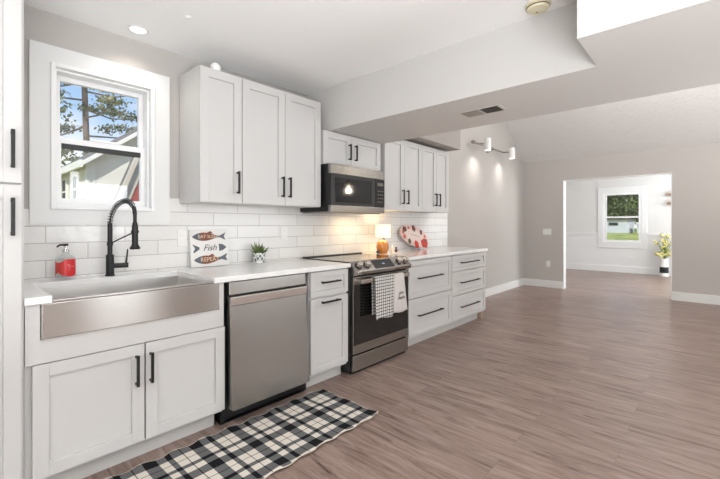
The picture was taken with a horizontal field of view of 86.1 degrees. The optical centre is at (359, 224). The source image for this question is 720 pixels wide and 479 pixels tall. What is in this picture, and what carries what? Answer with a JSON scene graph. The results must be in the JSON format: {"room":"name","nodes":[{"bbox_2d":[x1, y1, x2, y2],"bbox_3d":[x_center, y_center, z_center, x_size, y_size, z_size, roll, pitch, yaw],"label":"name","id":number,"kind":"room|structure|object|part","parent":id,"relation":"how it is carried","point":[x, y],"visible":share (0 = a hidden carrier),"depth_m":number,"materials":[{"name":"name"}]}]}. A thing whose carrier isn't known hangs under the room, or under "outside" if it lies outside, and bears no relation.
{"room":"kitchen","nodes":[
{"label":"kitchen","id":0,"kind":"room"},
{"bbox_2d":[253,252,265,262],"bbox_3d":[-0.821,0.271,3.137,0.104,0.084,0.104,0,0,42],"label":"pot","id":1,"kind":"object","parent":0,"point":[258,257],"depth_m":3.09,"materials":[{"name":"white ceramic"}]},
{"bbox_2d":[24,5,522,288],"bbox_3d":[-0.443,-0.838,3.800,0.160,4.130,11.040,0,0,42],"label":"wall","id":2,"kind":"structure","parent":0,"point":[486,189],"depth_m":5.83,"materials":[{"name":"grey paint"}]},
{"bbox_2d":[29,39,169,224],"bbox_3d":[-1.628,-0.511,2.454,0.170,1.023,0.746,0,0,42],"label":"window","id":3,"kind":"structure","parent":2,"relation":"in","point":[46,204],"depth_m":2.36,"materials":[{"name":"white wood"}]},
{"bbox_3d":[-1.667,-0.694,2.484,0.030,0.399,0.486,0,0,42],"label":"sash","id":4,"kind":"part","parent":3,"relation":"part of","materials":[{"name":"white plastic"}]},
{"bbox_3d":[-1.642,-0.320,2.461,0.030,0.396,0.486,0,0,42],"label":"sash","id":5,"kind":"part","parent":3,"relation":"part of","materials":[{"name":"white plastic"}]},
{"bbox_3d":[-1.637,-0.468,2.456,0.023,0.030,0.430,0,0,42],"label":"screen rail","id":6,"kind":"part","parent":3,"relation":"part of","materials":[{"name":"black plastic"}]},
{"bbox_3d":[-1.646,-0.508,2.465,0.128,0.796,0.510,0,0,42],"label":"frame","id":7,"kind":"part","parent":3,"relation":"part of","materials":[{"name":"white plastic"}]},
{"bbox_3d":[-1.583,-0.508,2.408,0.042,0.840,0.554,0,0,42],"label":"frame","id":8,"kind":"part","parent":3,"relation":"part of","materials":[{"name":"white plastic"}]},
{"bbox_2d":[177,230,186,245],"bbox_3d":[-1.267,0.097,2.752,0.008,0.115,0.070,0,0,42],"label":"wall outlet","id":9,"kind":"object","parent":2,"relation":"attached to","point":[181,234],"visible":1,"depth_m":2.75,"materials":[{"name":"white plastic"}]},
{"bbox_2d":[180,65,241,204],"bbox_3d":[-1.049,-0.600,2.737,0.349,0.903,0.309,0,0,42],"label":"upper cabinet","id":10,"kind":"object","parent":2,"relation":"attached to","point":[210,99],"visible":1,"depth_m":2.64,"materials":[{"name":"grey wood"}]},
{"bbox_3d":[-0.954,-0.600,2.651,0.020,0.897,0.305,0,0,42],"label":"door","id":11,"kind":"part","parent":10,"relation":"part of","materials":[{"name":"grey wood"}]},
{"bbox_3d":[-0.857,-0.295,2.717,0.036,0.158,0.013,0,0,42],"label":"handle","id":12,"kind":"part","parent":10,"relation":"part of","materials":[{"name":"black metal"}]},
{"bbox_2d":[24,198,446,280],"bbox_3d":[-0.322,0.064,3.809,0.008,0.498,4.704,0,0,42],"label":"backsplash","id":13,"kind":"structure","parent":2,"relation":"attached to","point":[307,234],"depth_m":2.96,"materials":[{"name":"tile"}]},
{"bbox_2d":[229,78,320,207],"bbox_3d":[-0.691,-0.600,3.133,0.349,0.903,0.754,0,0,42],"label":"upper cabinet","id":14,"kind":"object","parent":2,"relation":"attached to","point":[281,130],"visible":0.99,"depth_m":3.00,"materials":[{"name":"grey wood"}]},
{"bbox_3d":[-0.723,-0.600,2.906,0.020,0.897,0.372,0,0,42],"label":"door","id":15,"kind":"part","parent":14,"relation":"part of","materials":[{"name":"grey wood"}]},
{"bbox_3d":[-0.598,-0.292,3.003,0.036,0.160,0.013,0,0,42],"label":"handle","id":16,"kind":"part","parent":14,"relation":"part of","materials":[{"name":"black metal"}]},
{"bbox_3d":[-0.553,-0.292,3.052,0.036,0.160,0.013,0,0,42],"label":"handle","id":17,"kind":"part","parent":14,"relation":"part of","materials":[{"name":"black metal"}]},
{"bbox_3d":[-0.470,-0.600,3.186,0.020,0.897,0.374,0,0,42],"label":"door","id":18,"kind":"part","parent":14,"relation":"part of","materials":[{"name":"grey wood"}]},
{"bbox_2d":[281,227,286,239],"bbox_3d":[-0.670,0.077,3.412,0.008,0.115,0.070,0,0,42],"label":"wall outlet","id":19,"kind":"object","parent":2,"relation":"attached to","point":[283,229],"visible":1,"depth_m":3.41,"materials":[{"name":"white plastic"}]},
{"bbox_2d":[321,130,380,170],"bbox_3d":[-0.159,-0.675,3.726,0.356,0.300,0.788,0,0,42],"label":"upper cabinet","id":20,"kind":"object","parent":2,"relation":"attached to","point":[336,148],"visible":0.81,"depth_m":3.57,"materials":[{"name":"grey wood"}]},
{"bbox_3d":[-0.206,-0.675,3.478,0.020,0.294,0.354,0,0,42],"label":"door","id":21,"kind":"part","parent":20,"relation":"part of","materials":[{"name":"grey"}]},
{"bbox_2d":[300,163,383,214],"bbox_3d":[-0.153,-0.312,3.680,0.414,0.422,0.728,0,0,42],"label":"microwave","id":22,"kind":"object","parent":20,"relation":"attached to","point":[345,190],"visible":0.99,"depth_m":3.47,"materials":[{"name":"black metal"}]},
{"bbox_3d":[-0.165,-0.107,3.691,0.360,0.012,0.688,0,0,42],"label":"underside plate","id":23,"kind":"part","parent":22,"relation":"part of","materials":[{"name":"silver metal"}]},
{"bbox_3d":[-0.062,-0.301,3.502,0.034,0.271,0.586,0,0,42],"label":"door","id":24,"kind":"part","parent":22,"relation":"part of","materials":[{"name":"black glass"}]},
{"bbox_3d":[-0.052,-0.300,3.484,0.003,0.215,0.483,0,0,42],"label":"door glass","id":25,"kind":"part","parent":22,"relation":"part of","materials":[{"name":"black glass"}]},
{"bbox_3d":[0.183,-0.301,3.772,0.034,0.271,0.140,0,0,42],"label":"control panel","id":26,"kind":"part","parent":22,"relation":"part of","materials":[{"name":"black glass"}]},
{"bbox_3d":[-0.090,-0.668,3.564,0.036,0.148,0.013,0,0,42],"label":"handle","id":27,"kind":"part","parent":20,"relation":"part of","materials":[{"name":"black metal"}]},
{"bbox_3d":[-0.035,-0.668,3.625,0.036,0.148,0.013,0,0,42],"label":"handle","id":28,"kind":"part","parent":20,"relation":"part of","materials":[{"name":"black metal"}]},
{"bbox_3d":[0.059,-0.675,3.770,0.020,0.294,0.426,0,0,42],"label":"door","id":29,"kind":"part","parent":20,"relation":"part of","materials":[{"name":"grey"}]},
{"bbox_2d":[389,224,392,233],"bbox_3d":[0.363,0.057,4.554,0.008,0.115,0.070,0,0,42],"label":"wall outlet","id":30,"kind":"object","parent":2,"relation":"attached to","point":[391,225],"visible":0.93,"depth_m":4.56,"materials":[{"name":"white plastic"}]},
{"bbox_2d":[381,140,421,211],"bbox_3d":[0.386,-0.538,4.323,0.349,0.779,0.698,0,0,42],"label":"upper cabinet","id":31,"kind":"object","parent":2,"relation":"attached to","point":[401,161],"visible":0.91,"depth_m":4.20,"materials":[{"name":"grey wood"}]},
{"bbox_3d":[0.362,-0.538,4.106,0.020,0.773,0.341,0,0,42],"label":"door","id":32,"kind":"part","parent":31,"relation":"part of","materials":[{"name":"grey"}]},
{"bbox_3d":[0.529,-0.299,4.248,0.036,0.156,0.013,0,0,42],"label":"handle","id":33,"kind":"part","parent":31,"relation":"part of","materials":[{"name":"black metal"}]},
{"bbox_3d":[0.597,-0.538,4.365,0.020,0.773,0.349,0,0,42],"label":"door","id":34,"kind":"part","parent":31,"relation":"part of","materials":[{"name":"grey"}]},
{"bbox_2d":[406,145,448,212],"bbox_3d":[0.829,-0.538,4.813,0.349,0.779,0.621,0,0,42],"label":"upper cabinet","id":35,"kind":"object","parent":2,"relation":"attached to","point":[435,162],"visible":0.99,"depth_m":4.69,"materials":[{"name":"grey wood"}]},
{"bbox_3d":[0.824,-0.538,4.616,0.020,0.773,0.316,0,0,42],"label":"door","id":36,"kind":"part","parent":35,"relation":"part of","materials":[{"name":"grey wood"}]},
{"bbox_3d":[1.032,-0.538,4.846,0.020,0.773,0.297,0,0,42],"label":"door","id":37,"kind":"part","parent":35,"relation":"part of","materials":[{"name":"grey wood"}]},
{"bbox_2d":[471,138,514,158],"bbox_3d":[2.196,-1.249,6.382,0.289,0.188,1.292,0,0,42],"label":"track light","id":38,"kind":"object","parent":2,"relation":"attached to","point":[487,141],"visible":1,"depth_m":6.08,"materials":[{"name":"silver metal"}]},
{"bbox_2d":[486,278,523,296],"bbox_3d":[2.259,1.157,6.655,0.015,0.140,3.180,0,0,42],"label":"baseboard","id":39,"kind":"structure","parent":2,"relation":"attached to","point":[497,289],"depth_m":7.08,"materials":[{"name":"white wood"}]},
{"bbox_2d":[24,0,576,94],"bbox_3d":[0.115,-1.293,-0.546,6.500,0.160,5.345,0,0,42],"label":"ceiling","id":40,"kind":"structure","parent":0,"point":[306,47],"depth_m":2.37,"materials":[{"name":"white paint"}]},
{"bbox_2d":[127,25,148,34],"bbox_3d":[-1.377,-1.208,2.395,0.116,0.007,0.116,0,0,42],"label":"recessed light","id":41,"kind":"object","parent":40,"relation":"in","point":[137,29],"visible":1,"depth_m":2.39,"materials":[{"name":"white plastic"}]},
{"bbox_2d":[130,27,146,33],"bbox_3d":[-1.377,-1.209,2.395,0.090,0.005,0.090,0,0,42],"label":"diffuser","id":42,"kind":"object","parent":41,"relation":"attached to","point":[138,30],"depth_m":2.40,"materials":[{"name":"white plastic"}]},
{"bbox_2d":[210,62,220,70],"bbox_3d":[-0.989,-1.078,2.648,0.025,0.068,0.068,0,0,42],"label":"round sensor","id":43,"kind":"object","parent":40,"relation":"attached to","point":[216,66],"visible":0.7,"depth_m":2.63,"materials":[{"name":"white plastic"}]},
{"bbox_2d":[307,0,719,143],"bbox_3d":[2.027,-1.113,1.567,6.500,0.560,1.175,0,0,42],"label":"ceiling beam","id":44,"kind":"structure","parent":40,"relation":"attached to","point":[578,54],"depth_m":2.34,"materials":[{"name":"grey paint"}]},
{"bbox_2d":[456,104,507,117],"bbox_3d":[0.899,-0.830,2.838,0.320,0.006,0.185,0,0,42],"label":"air vent","id":45,"kind":"object","parent":44,"relation":"attached to","point":[496,108],"visible":1,"depth_m":2.83,"materials":[{"name":"silver metal"}]},
{"bbox_2d":[525,0,550,14],"bbox_3d":[0.982,-1.194,2.126,0.132,0.038,0.132,0,0,42],"label":"smoke detector","id":46,"kind":"object","parent":40,"relation":"attached to","point":[534,7],"visible":1,"depth_m":2.10,"materials":[{"name":"beige plastic"}]},
{"bbox_2d":[82,269,719,478],"bbox_3d":[3.063,1.287,3.196,7.450,0.120,15.150,0,0,42],"label":"floor","id":47,"kind":"structure","parent":0,"point":[604,375],"depth_m":2.78,"materials":[{"name":"laminate"}]},
{"bbox_2d":[0,0,23,478],"bbox_3d":[-1.938,0.010,1.508,0.695,2.435,0.876,0,0,42],"label":"pantry cabinet","id":48,"kind":"object","parent":47,"relation":"on","point":[11,11],"visible":1,"depth_m":1.59,"materials":[{"name":"grey wood"}]},
{"bbox_3d":[-1.571,0.479,1.464,0.020,1.287,0.432,0,0,42],"label":"door","id":49,"kind":"part","parent":48,"relation":"part of","materials":[{"name":"grey wood"}]},
{"bbox_3d":[-1.571,-0.685,1.464,0.020,1.025,0.432,0,0,42],"label":"door","id":50,"kind":"part","parent":48,"relation":"part of","materials":[{"name":"grey wood"}]},
{"bbox_3d":[-1.426,-0.032,1.583,0.036,0.156,0.013,0,0,42],"label":"handle","id":51,"kind":"part","parent":48,"relation":"part of","materials":[{"name":"black metal"}]},
{"bbox_3d":[-1.426,-0.311,1.583,0.036,0.158,0.013,0,0,42],"label":"handle","id":52,"kind":"part","parent":48,"relation":"part of","materials":[{"name":"black metal"}]},
{"bbox_2d":[24,282,224,478],"bbox_3d":[-1.339,0.786,2.177,0.669,0.882,0.912,0,0,42],"label":"base cabinet","id":53,"kind":"object","parent":47,"relation":"on","point":[96,401],"visible":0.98,"depth_m":1.91,"materials":[{"name":"grey wood"}]},
{"bbox_3d":[-1.418,0.477,1.669,0.020,0.263,0.051,0,0,42],"label":"panel","id":54,"kind":"part","parent":53,"relation":"part of","materials":[{"name":"grey wood"}]},
{"bbox_3d":[-1.266,0.861,1.828,0.020,0.497,0.444,0,0,42],"label":"door","id":55,"kind":"part","parent":53,"relation":"part of","materials":[{"name":"grey wood"}]},
{"bbox_3d":[-1.114,0.477,2.005,0.020,0.263,0.857,0,0,42],"label":"panel","id":56,"kind":"part","parent":53,"relation":"part of","materials":[{"name":"grey"}]},
{"bbox_3d":[-1.122,0.738,1.945,0.036,0.156,0.013,0,0,42],"label":"handle","id":57,"kind":"part","parent":53,"relation":"part of","materials":[{"name":"black metal"}]},
{"bbox_3d":[-1.077,0.738,1.995,0.036,0.156,0.013,0,0,42],"label":"handle","id":58,"kind":"part","parent":53,"relation":"part of","materials":[{"name":"black metal"}]},
{"bbox_3d":[-0.966,0.861,2.160,0.020,0.497,0.437,0,0,42],"label":"door","id":59,"kind":"part","parent":53,"relation":"part of","materials":[{"name":"grey wood"}]},
{"bbox_2d":[24,259,350,305],"bbox_3d":[-0.985,0.329,2.585,0.648,0.032,2.000,0,0,42],"label":"countertop","id":60,"kind":"structure","parent":53,"relation":"on","point":[34,294],"depth_m":2.48,"materials":[{"name":"stone"}]},
{"bbox_2d":[55,243,75,276],"bbox_3d":[-1.682,0.210,2.202,0.095,0.204,0.093,0,0,42],"label":"soap dispenser","id":61,"kind":"object","parent":60,"relation":"on","point":[67,267],"visible":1,"depth_m":2.17,"materials":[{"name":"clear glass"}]},
{"bbox_2d":[105,198,139,275],"bbox_3d":[-1.423,0.078,2.310,0.270,0.470,0.125,0,0,42],"label":"kitchen faucet","id":62,"kind":"object","parent":60,"relation":"on","point":[110,265],"visible":1,"depth_m":2.34,"materials":[{"name":"black metal"}]},
{"bbox_3d":[-1.478,0.210,2.385,0.078,0.116,0.031,0,0,-28],"label":"lever","id":63,"kind":"part","parent":62,"relation":"part of","materials":[{"name":"black metal"}]},
{"bbox_3d":[-1.418,0.078,2.299,0.248,0.086,0.042,0,0,20],"label":"support arm","id":64,"kind":"part","parent":62,"relation":"part of","materials":[{"name":"black metal"}]},
{"bbox_2d":[40,276,218,339],"bbox_3d":[-1.302,0.453,2.154,0.526,0.239,0.821,0,0,42],"label":"farmhouse sink","id":65,"kind":"object","parent":60,"relation":"in","point":[79,309],"visible":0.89,"depth_m":1.98,"materials":[{"name":"silver metal"}]},
{"bbox_2d":[188,230,228,267],"bbox_3d":[-1.124,0.177,2.880,0.051,0.271,0.293,0,0,42],"label":"fish sign","id":66,"kind":"object","parent":60,"relation":"on","point":[207,248],"visible":1,"depth_m":2.86,"materials":[{"name":"white wood"}]},
{"bbox_2d":[250,242,267,262],"bbox_3d":[-0.813,0.225,3.126,0.154,0.175,0.144,0,0,42],"label":"succulent","id":67,"kind":"object","parent":60,"relation":"on","point":[259,253],"visible":0.99,"depth_m":3.10,"materials":[{"name":"green plant"}]},
{"bbox_2d":[104,389,377,478],"bbox_3d":[-0.605,1.217,2.096,0.572,0.017,1.579,0,0,42],"label":"runner rug","id":68,"kind":"object","parent":47,"relation":"on","point":[257,447],"visible":1,"depth_m":2.14,"materials":[{"name":"fabric"}]},
{"bbox_2d":[214,273,309,424],"bbox_3d":[-0.795,0.788,2.749,0.688,0.879,0.666,0,0,42],"label":"dishwasher","id":69,"kind":"object","parent":47,"relation":"on","point":[267,356],"visible":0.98,"depth_m":2.48,"materials":[{"name":"silver metal"}]},
{"bbox_3d":[-0.590,0.465,2.538,0.039,0.055,0.588,0,0,42],"label":"pocket handle","id":70,"kind":"part","parent":69,"relation":"part of","materials":[{"name":"silver metal"}]},
{"bbox_3d":[-0.587,0.802,2.535,0.091,0.621,0.592,0,0,42],"label":"door","id":71,"kind":"part","parent":69,"relation":"part of","materials":[{"name":"silver metal"}]},
{"bbox_2d":[305,268,347,387],"bbox_3d":[-0.449,0.786,3.164,0.665,0.882,0.400,0,0,42],"label":"base cabinet","id":72,"kind":"object","parent":47,"relation":"on","point":[326,295],"visible":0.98,"depth_m":2.96,"materials":[{"name":"grey wood"}]},
{"bbox_3d":[-0.236,0.447,2.972,0.020,0.184,0.393,0,0,42],"label":"drawer","id":73,"kind":"part","parent":72,"relation":"part of","materials":[{"name":"grey wood"}]},
{"bbox_3d":[-0.236,0.830,2.972,0.020,0.550,0.393,0,0,42],"label":"door","id":74,"kind":"part","parent":72,"relation":"part of","materials":[{"name":"grey wood"}]},
{"bbox_3d":[-0.222,0.435,2.946,0.036,0.013,0.196,0,0,42],"label":"handle","id":75,"kind":"part","parent":72,"relation":"part of","materials":[{"name":"black metal"}]},
{"bbox_3d":[-0.222,0.584,2.946,0.036,0.013,0.196,0,0,42],"label":"handle","id":76,"kind":"part","parent":72,"relation":"part of","materials":[{"name":"black metal"}]},
{"bbox_2d":[303,252,411,374],"bbox_3d":[-0.006,0.762,3.592,0.707,0.930,0.794,0,0,42],"label":"electric range","id":77,"kind":"object","parent":47,"relation":"on","point":[371,341],"visible":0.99,"depth_m":3.30,"materials":[{"name":"silver metal"}]},
{"bbox_3d":[-0.252,0.305,3.822,0.034,0.015,0.778,0,0,42],"label":"vent trim","id":78,"kind":"part","parent":77,"relation":"part of","materials":[{"name":"black plastic"}]},
{"bbox_2d":[305,253,396,262],"bbox_3d":[-0.033,0.314,3.624,0.555,0.016,0.782,0,0,42],"label":"cooktop","id":79,"kind":"object","parent":77,"relation":"in","point":[347,257],"depth_m":3.57,"materials":[{"name":"black glass"}]},
{"bbox_3d":[0.000,0.331,3.163,0.058,0.059,0.056,0,0,42],"label":"knob","id":80,"kind":"part","parent":77,"relation":"part of","materials":[{"name":"silver metal"}]},
{"bbox_3d":[0.067,0.331,3.237,0.058,0.059,0.056,0,0,42],"label":"knob","id":81,"kind":"part","parent":77,"relation":"part of","materials":[{"name":"silver metal"}]},
{"bbox_3d":[0.171,1.213,3.439,0.035,0.028,0.750,0,0,42],"label":"kick plate","id":82,"kind":"part","parent":77,"relation":"part of","materials":[{"name":"black plastic"}]},
{"bbox_3d":[0.187,1.137,3.425,0.042,0.124,0.766,0,0,42],"label":"warming drawer","id":83,"kind":"part","parent":77,"relation":"part of","materials":[{"name":"silver metal"}]},
{"bbox_2d":[350,269,407,354],"bbox_3d":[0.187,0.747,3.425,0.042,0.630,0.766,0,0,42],"label":"oven","id":84,"kind":"object","parent":77,"relation":"in","point":[368,334],"depth_m":3.27,"materials":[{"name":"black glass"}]},
{"bbox_3d":[0.195,0.364,3.418,0.099,0.120,0.778,0,0,42],"label":"control panel","id":85,"kind":"part","parent":77,"relation":"part of","materials":[{"name":"silver metal"}]},
{"bbox_2d":[371,274,393,319],"bbox_3d":[0.201,0.619,3.301,0.052,0.365,0.265,0,0,42],"label":"dish towel","id":86,"kind":"object","parent":77,"relation":"hanging from","point":[382,289],"visible":0.98,"depth_m":3.27,"materials":[{"name":"white fabric"}]},
{"bbox_3d":[0.214,0.462,3.366,0.077,0.034,0.660,0,0,42],"label":"handle","id":87,"kind":"part","parent":77,"relation":"part of","materials":[{"name":"silver metal"}]},
{"bbox_2d":[393,272,406,312],"bbox_3d":[0.351,0.611,3.463,0.056,0.349,0.208,0,0,42],"label":"dish towel","id":88,"kind":"object","parent":77,"relation":"hanging from","point":[400,302],"visible":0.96,"depth_m":3.44,"materials":[{"name":"grey fabric"}]},
{"bbox_2d":[407,255,451,345],"bbox_3d":[0.535,0.786,4.251,0.665,0.882,0.847,0,0,42],"label":"base cabinet","id":89,"kind":"object","parent":47,"relation":"on","point":[430,279],"visible":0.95,"depth_m":4.04,"materials":[{"name":"grey wood"}]},
{"bbox_3d":[0.748,0.922,4.060,0.020,0.366,0.840,0,0,42],"label":"drawer","id":90,"kind":"part","parent":89,"relation":"part of","materials":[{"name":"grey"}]},
{"bbox_3d":[0.748,0.543,4.060,0.020,0.368,0.840,0,0,42],"label":"drawer","id":91,"kind":"part","parent":89,"relation":"part of","materials":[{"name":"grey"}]},
{"bbox_3d":[0.739,0.909,4.008,0.036,0.013,0.473,0,0,42],"label":"handle","id":92,"kind":"part","parent":89,"relation":"part of","materials":[{"name":"black metal"}]},
{"bbox_3d":[0.739,0.537,4.008,0.036,0.013,0.473,0,0,42],"label":"handle","id":93,"kind":"part","parent":89,"relation":"part of","materials":[{"name":"black metal"}]},
{"bbox_2d":[445,251,485,330],"bbox_3d":[1.120,0.786,4.897,0.665,0.882,0.891,0,0,42],"label":"base cabinet","id":94,"kind":"object","parent":47,"relation":"on","point":[468,269],"visible":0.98,"depth_m":4.69,"materials":[{"name":"grey wood"}]},
{"bbox_2d":[366,247,487,259],"bbox_3d":[0.837,0.329,4.598,0.648,0.032,1.778,0,0,42],"label":"countertop","id":95,"kind":"structure","parent":94,"relation":"on","point":[412,254],"depth_m":4.47,"materials":[{"name":"stone"}]},
{"bbox_2d":[375,225,389,253],"bbox_3d":[0.245,0.157,4.244,0.163,0.312,0.290,0,0,-4],"label":"table lamp","id":96,"kind":"object","parent":95,"relation":"on","point":[382,246],"visible":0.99,"depth_m":4.13,"materials":[{"name":"orange glass"}]},
{"bbox_3d":[0.249,0.070,4.192,0.164,0.137,0.164,0,0,42],"label":"lamp shade","id":97,"kind":"part","parent":96,"relation":"part of","materials":[{"name":"beige fabric"}]},
{"bbox_2d":[399,225,427,247],"bbox_3d":[0.682,0.153,4.818,0.076,0.296,0.587,0,0,42],"label":"oval platter","id":98,"kind":"object","parent":95,"relation":"on","point":[414,236],"visible":1,"depth_m":4.80,"materials":[{"name":"multicoloured"}]},
{"bbox_3d":[0.684,0.146,4.816,0.036,0.180,0.399,0,0,45],"label":"plate","id":99,"kind":"part","parent":98,"relation":"part of","materials":[{"name":"beige ceramic"}]},
{"bbox_3d":[1.334,0.682,4.707,0.020,0.270,0.880,0,0,42],"label":"drawer","id":100,"kind":"part","parent":94,"relation":"part of","materials":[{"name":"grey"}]},
{"bbox_3d":[1.334,0.966,4.707,0.020,0.278,0.880,0,0,42],"label":"drawer","id":101,"kind":"part","parent":94,"relation":"part of","materials":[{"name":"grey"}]},
{"bbox_3d":[1.334,0.448,4.707,0.020,0.178,0.880,0,0,42],"label":"drawer","id":102,"kind":"part","parent":94,"relation":"part of","materials":[{"name":"grey wood"}]},
{"bbox_2d":[653,233,670,276],"bbox_3d":[7.246,0.717,9.116,0.492,1.019,0.292,0,0,42],"label":"flower vase","id":103,"kind":"object","parent":47,"relation":"on","point":[663,269],"visible":0.8,"depth_m":9.11,"materials":[{"name":"white plastic"}]},
{"bbox_2d":[406,130,459,151],"bbox_3d":[0.649,-1.090,4.559,0.440,0.265,1.408,0,0,42],"label":"wall","id":104,"kind":"structure","parent":0,"point":[448,141],"depth_m":4.68,"materials":[{"name":"grey paint"}]},
{"bbox_2d":[505,83,719,162],"bbox_3d":[4.126,-2.095,3.886,6.500,1.895,5.080,0,0,42],"label":"ceiling","id":105,"kind":"structure","parent":0,"point":[687,117],"depth_m":6.28,"materials":[{"name":"white paint"}]},
{"bbox_2d":[566,174,670,248],"bbox_3d":[7.524,-0.073,9.206,5.600,2.600,0.150,0,0,42],"label":"wall","id":106,"kind":"structure","parent":0,"point":[581,196],"depth_m":10.10,"materials":[{"name":"white paint"}]},
{"bbox_2d":[566,236,670,268],"bbox_3d":[7.471,0.665,9.148,5.600,0.795,0.008,0,0,42],"label":"wainscoting","id":107,"kind":"structure","parent":106,"relation":"attached to","point":[579,249],"depth_m":10.02,"materials":[{"name":"white"}]},
{"bbox_2d":[566,263,670,275],"bbox_3d":[7.467,1.145,9.143,5.600,0.165,0.020,0,0,42],"label":"baseboard","id":108,"kind":"structure","parent":106,"relation":"attached to","point":[609,268],"depth_m":9.93,"materials":[{"name":"white wood"}]},
{"bbox_2d":[566,232,670,236],"bbox_3d":[7.464,0.257,9.140,5.600,0.100,0.030,0,0,42],"label":"trim","id":109,"kind":"structure","parent":106,"relation":"attached to","point":[567,233],"depth_m":10.30,"materials":[{"name":"white wood"}]},
{"bbox_2d":[598,185,646,248],"bbox_3d":[6.709,-0.178,9.882,1.045,1.570,0.102,0,0,42],"label":"window","id":110,"kind":"structure","parent":106,"relation":"in","point":[641,243],"depth_m":9.80,"materials":[{"name":"white wood"}]},
{"bbox_3d":[6.713,-0.178,9.886,0.815,1.260,0.092,0,0,42],"label":"frame","id":111,"kind":"part","parent":110,"relation":"part of","materials":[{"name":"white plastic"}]},
{"bbox_3d":[6.713,-0.188,9.886,0.715,0.040,0.030,0,0,42],"label":"meeting rail","id":112,"kind":"part","parent":110,"relation":"part of","materials":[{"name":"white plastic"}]},
{"bbox_2d":[523,143,719,295],"bbox_3d":[5.780,-0.073,5.714,6.500,2.600,0.150,0,0,42],"label":"wall","id":113,"kind":"structure","parent":0,"point":[695,169],"depth_m":6.26,"materials":[{"name":"grey paint"}]},
{"bbox_2d":[543,229,550,234],"bbox_3d":[3.654,0.142,7.530,0.155,0.115,0.010,0,0,42],"label":"light switch","id":114,"kind":"object","parent":113,"relation":"attached to","point":[545,231],"visible":1,"depth_m":7.53,"materials":[{"name":"white plastic"}]},
{"bbox_2d":[563,173,671,299],"bbox_3d":[4.516,0.193,6.858,1.616,2.068,0.159,0,0,42],"label":"trim","id":115,"kind":"structure","parent":113,"relation":"attached to","point":[564,181],"depth_m":7.33,"materials":[{"name":"white wood"}]},
{"bbox_2d":[524,278,719,304],"bbox_3d":[5.730,1.157,5.648,6.485,0.140,0.015,0,0,42],"label":"baseboard","id":116,"kind":"structure","parent":113,"relation":"attached to","point":[677,296],"depth_m":6.18,"materials":[{"name":"white wood"}]},
{"label":"outside","id":117,"kind":"structure","parent":0,"visible":0},
{"bbox_2d":[607,228,638,239],"bbox_3d":[20.352,1.467,49.016,150.000,0.420,220.000,0,0,42],"label":"ground","id":118,"kind":"structure","parent":117,"point":[610,236],"depth_m":40.30,"materials":[{"name":"green plant"}]},
{"bbox_2d":[60,93,84,166],"bbox_3d":[-13.129,-2.509,15.195,3.395,8.272,3.717,0,0,15],"label":"leafy tree","id":119,"kind":"object","parent":118,"relation":"on","point":[64,152],"visible":0.05,"depth_m":16.17,"materials":[{"name":"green plant"}]},
{"bbox_2d":[60,82,136,155],"bbox_3d":[-13.063,-7.657,18.465,6.973,18.573,7.016,0,0,-2],"label":"pine tree","id":120,"kind":"object","parent":118,"relation":"on","point":[86,109],"visible":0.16,"depth_m":18.14,"materials":[{"name":"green plant"}]},
{"bbox_2d":[61,128,136,199],"bbox_3d":[-5.532,-1.881,15.121,7.500,7.015,10.588,0,0,42],"label":"house","id":121,"kind":"structure","parent":118,"relation":"on","point":[94,176],"depth_m":9.38,"materials":[{"name":"white"}]},
{"bbox_3d":[-8.024,-1.048,10.445,0.320,0.290,0.009,0,0,42],"label":"pane","id":122,"kind":"part","parent":121,"relation":"part of","materials":[{"name":"grey"}]},
{"bbox_3d":[-7.135,-1.048,9.640,0.320,0.290,0.009,0,0,42],"label":"pane","id":123,"kind":"part","parent":121,"relation":"part of","materials":[{"name":"grey"}]},
{"bbox_2d":[113,146,138,200],"bbox_3d":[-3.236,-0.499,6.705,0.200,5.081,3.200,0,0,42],"label":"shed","id":124,"kind":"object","parent":118,"relation":"on","point":[128,188],"visible":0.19,"depth_m":6.17,"materials":[{"name":"beige"}]},
{"bbox_2d":[607,219,635,232],"bbox_3d":[38.699,0.227,58.038,3.900,2.000,6.400,0,0,42],"label":"building","id":125,"kind":"structure","parent":118,"relation":"on","point":[613,225],"depth_m":55.63,"materials":[{"name":"grey"}]},
{"bbox_2d":[607,194,638,224],"bbox_3d":[50.896,-6.765,73.317,12.082,15.985,10.842,0,0,42],"label":"shade tree","id":126,"kind":"object","parent":118,"relation":"on","point":[632,208],"visible":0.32,"depth_m":72.19,"materials":[{"name":"green plant"}]}
]}

